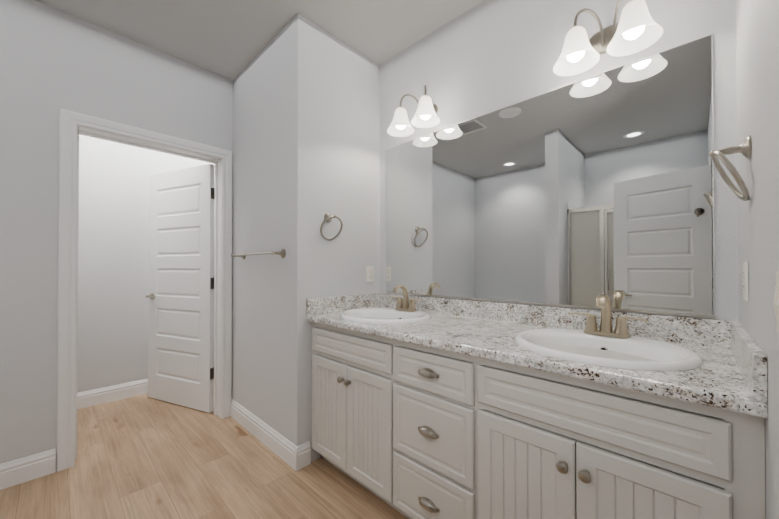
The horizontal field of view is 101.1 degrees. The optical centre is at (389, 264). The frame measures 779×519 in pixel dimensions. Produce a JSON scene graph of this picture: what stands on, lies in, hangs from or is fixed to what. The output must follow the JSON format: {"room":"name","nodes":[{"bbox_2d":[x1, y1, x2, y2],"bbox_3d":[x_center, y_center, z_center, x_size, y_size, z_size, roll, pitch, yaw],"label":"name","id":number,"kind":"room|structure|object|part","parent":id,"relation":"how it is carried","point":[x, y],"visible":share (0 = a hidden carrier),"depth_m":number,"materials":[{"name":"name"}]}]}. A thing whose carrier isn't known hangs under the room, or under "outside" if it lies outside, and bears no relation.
{"room":"bathroom","nodes":[
{"label":"bathroom","id":0,"kind":"room"},
{"bbox_2d":[0,0,232,465],"bbox_3d":[-1.997,-0.149,1.956,0.165,2.710,3.570,0,-1,44],"label":"wall","id":1,"kind":"structure","parent":0,"point":[36,61],"depth_m":1.85,"materials":[{"name":"white paint"}]},
{"bbox_2d":[0,448,55,489],"bbox_3d":[-2.507,1.134,1.281,0.015,0.133,1.623,0,-1,44],"label":"baseboard","id":2,"kind":"structure","parent":1,"relation":"attached to","point":[41,464],"depth_m":1.79,"materials":[{"name":"white wood"}]},
{"bbox_2d":[56,108,232,471],"bbox_3d":[-1.673,0.144,2.294,0.203,2.128,0.976,0,-1,44],"label":"door frame","id":3,"kind":"structure","parent":1,"relation":"attached to","point":[73,126],"depth_m":1.92,"materials":[{"name":"white wood"}]},
{"bbox_2d":[145,164,213,412],"bbox_3d":[-1.827,0.189,2.790,0.820,2.030,0.143,0,0,24],"label":"hall door","id":4,"kind":"structure","parent":1,"relation":"in","point":[180,296],"depth_m":2.75,"materials":[{"name":"white wood"}]},
{"bbox_3d":[-2.112,0.283,2.914,0.137,0.062,0.143,0,0,24],"label":"handle","id":5,"kind":"part","parent":4,"relation":"part of","materials":[{"name":"silver metal"}]},
{"bbox_2d":[77,135,214,392],"bbox_3d":[-2.586,-0.143,2.856,0.140,2.710,5.200,0,-1,44],"label":"wall","id":6,"kind":"structure","parent":0,"point":[113,252],"depth_m":2.88,"materials":[{"name":"white paint"}]},
{"bbox_2d":[77,365,213,408],"bbox_3d":[-2.531,1.145,2.793,0.015,0.133,4.920,0,-1,44],"label":"baseboard","id":7,"kind":"structure","parent":6,"relation":"attached to","point":[89,398],"depth_m":2.85,"materials":[{"name":"white wood"}]},
{"bbox_2d":[0,379,407,518],"bbox_3d":[-0.752,1.224,1.099,5.205,0.050,5.200,0,-1,44],"label":"floor","id":8,"kind":"structure","parent":0,"point":[143,456],"depth_m":1.80,"materials":[{"name":"brown wood"}]},
{"bbox_2d":[306,305,767,518],"bbox_3d":[0.364,0.752,1.533,1.818,0.901,0.636,0,-1,44],"label":"bathroom vanity","id":9,"kind":"object","parent":8,"relation":"on","point":[423,407],"depth_m":1.11,"materials":[{"name":"grey paint"}]},
{"bbox_2d":[35,0,483,79],"bbox_3d":[-0.752,-1.536,1.120,5.205,0.050,5.200,0,-1,44],"label":"ceiling","id":10,"kind":"structure","parent":0,"point":[230,39],"depth_m":1.99,"materials":[{"name":"grey paint"}]},
{"bbox_2d":[232,13,379,461],"bbox_3d":[-0.626,-0.145,2.548,1.005,2.710,0.823,0,-1,44],"label":"wall block","id":11,"kind":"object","parent":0,"point":[306,125],"visible":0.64,"depth_m":2.13,"materials":[{"name":"white paint"}]},
{"bbox_2d":[231,248,285,259],"bbox_3d":[-0.915,-0.073,2.197,0.716,0.062,0.082,0,-1,44],"label":"towel bar","id":12,"kind":"object","parent":11,"relation":"attached to","point":[281,253],"visible":1,"depth_m":2.06,"materials":[{"name":"silver metal"}]},
{"bbox_2d":[231,399,303,470],"bbox_3d":[-0.908,1.141,2.230,1.020,0.133,0.018,0,-1,44],"label":"baseboard","id":13,"kind":"structure","parent":11,"relation":"attached to","point":[293,455],"depth_m":2.10,"materials":[{"name":"white wood"}]},
{"bbox_2d":[320,213,342,239],"bbox_3d":[-0.366,-0.247,2.033,0.082,0.176,0.164,0,-1,44],"label":"towel ring","id":14,"kind":"object","parent":11,"relation":"attached to","point":[328,217],"visible":1,"depth_m":2.04,"materials":[{"name":"silver metal"}]},
{"bbox_2d":[366,266,372,281],"bbox_3d":[-0.140,0.068,2.320,0.008,0.115,0.070,0,-1,44],"label":"electrical outlet","id":15,"kind":"object","parent":11,"relation":"attached to","point":[369,273],"visible":1,"depth_m":2.31,"materials":[{"name":"white plastic"}]},
{"bbox_2d":[306,293,377,312],"bbox_3d":[-0.290,0.257,2.154,0.020,0.099,0.605,0,-1,44],"label":"backsplash","id":16,"kind":"structure","parent":0,"relation":"attached to","point":[313,305],"depth_m":2.10,"materials":[{"name":"white stone"}]},
{"bbox_2d":[379,0,738,320],"bbox_3d":[0.680,-0.151,1.770,1.959,2.710,0.149,0,-1,44],"label":"wall","id":17,"kind":"structure","parent":0,"point":[584,193],"depth_m":1.53,"materials":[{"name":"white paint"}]},
{"bbox_2d":[387,85,439,136],"bbox_3d":[0.161,-0.987,2.026,0.374,0.243,0.222,0,-1,44],"label":"sconce","id":18,"kind":"object","parent":17,"relation":"attached to","point":[425,116],"visible":1,"depth_m":2.01,"materials":[{"name":"white glass"}]},
{"bbox_3d":[0.072,-0.941,2.077,0.174,0.150,0.174,0,-1,44],"label":"lamp shade","id":19,"kind":"part","parent":18,"relation":"part of","materials":[{"name":"white glass"}]},
{"bbox_3d":[0.072,-0.917,2.077,0.072,0.073,0.072,0,-1,44],"label":"bulb","id":20,"kind":"part","parent":18,"relation":"part of","materials":[{"name":"white glass"}]},
{"bbox_3d":[0.217,-0.942,1.939,0.174,0.150,0.174,0,-1,44],"label":"lamp shade","id":21,"kind":"part","parent":18,"relation":"part of","materials":[{"name":"white glass"}]},
{"bbox_3d":[0.217,-0.918,1.939,0.072,0.073,0.072,0,-1,44],"label":"bulb","id":22,"kind":"part","parent":18,"relation":"part of","materials":[{"name":"white glass"}]},
{"bbox_2d":[378,293,729,344],"bbox_3d":[0.577,0.272,1.760,1.818,0.134,0.020,0,-1,44],"label":"backsplash","id":23,"kind":"structure","parent":17,"relation":"attached to","point":[650,325],"depth_m":1.45,"materials":[{"name":"white stone"}]},
{"bbox_2d":[553,0,662,75],"bbox_3d":[0.891,-0.987,1.331,0.374,0.243,0.222,0,-1,44],"label":"sconce","id":24,"kind":"object","parent":17,"relation":"attached to","point":[636,28],"visible":1,"depth_m":1.32,"materials":[{"name":"white glass"}]},
{"bbox_3d":[0.802,-0.917,1.382,0.072,0.073,0.072,0,-1,44],"label":"bulb","id":25,"kind":"part","parent":24,"relation":"part of","materials":[{"name":"white glass"}]},
{"bbox_3d":[0.802,-0.941,1.382,0.174,0.150,0.174,0,-1,44],"label":"lamp shade","id":26,"kind":"part","parent":24,"relation":"part of","materials":[{"name":"white glass"}]},
{"bbox_3d":[0.947,-0.918,1.244,0.072,0.073,0.072,0,-1,44],"label":"bulb","id":27,"kind":"part","parent":24,"relation":"part of","materials":[{"name":"white glass"}]},
{"bbox_3d":[0.947,-0.942,1.244,0.174,0.150,0.174,0,-1,44],"label":"lamp shade","id":28,"kind":"part","parent":24,"relation":"part of","materials":[{"name":"white glass"}]},
{"bbox_2d":[736,0,778,518],"bbox_3d":[0.823,-0.160,0.601,0.140,2.710,1.365,0,-1,44],"label":"wall","id":29,"kind":"structure","parent":0,"point":[757,42],"depth_m":0.73,"materials":[{"name":"white paint"}]},
{"bbox_2d":[708,135,751,200],"bbox_3d":[0.958,-0.265,0.905,0.082,0.176,0.164,0,-1,44],"label":"towel ring","id":30,"kind":"object","parent":29,"relation":"attached to","point":[744,148],"visible":1,"depth_m":0.88,"materials":[{"name":"silver metal"}]},
{"bbox_2d":[742,262,748,301],"bbox_3d":[1.046,0.048,0.943,0.008,0.115,0.070,0,-1,44],"label":"electrical outlet","id":31,"kind":"object","parent":29,"relation":"attached to","point":[745,280],"visible":1,"depth_m":0.92,"materials":[{"name":"white plastic"}]},
{"bbox_2d":[730,321,766,396],"bbox_3d":[1.012,0.248,0.914,0.020,0.099,0.605,0,-1,44],"label":"backsplash","id":32,"kind":"structure","parent":29,"relation":"attached to","point":[752,361],"depth_m":0.76,"materials":[{"name":"white stone"}]},
{"bbox_2d":[773,271,778,333],"bbox_3d":[0.644,0.068,0.522,0.010,0.115,0.163,0,-1,44],"label":"light switch","id":33,"kind":"object","parent":29,"relation":"attached to","point":[776,301],"visible":1,"depth_m":0.56,"materials":[{"name":"white plastic"}]}
]}

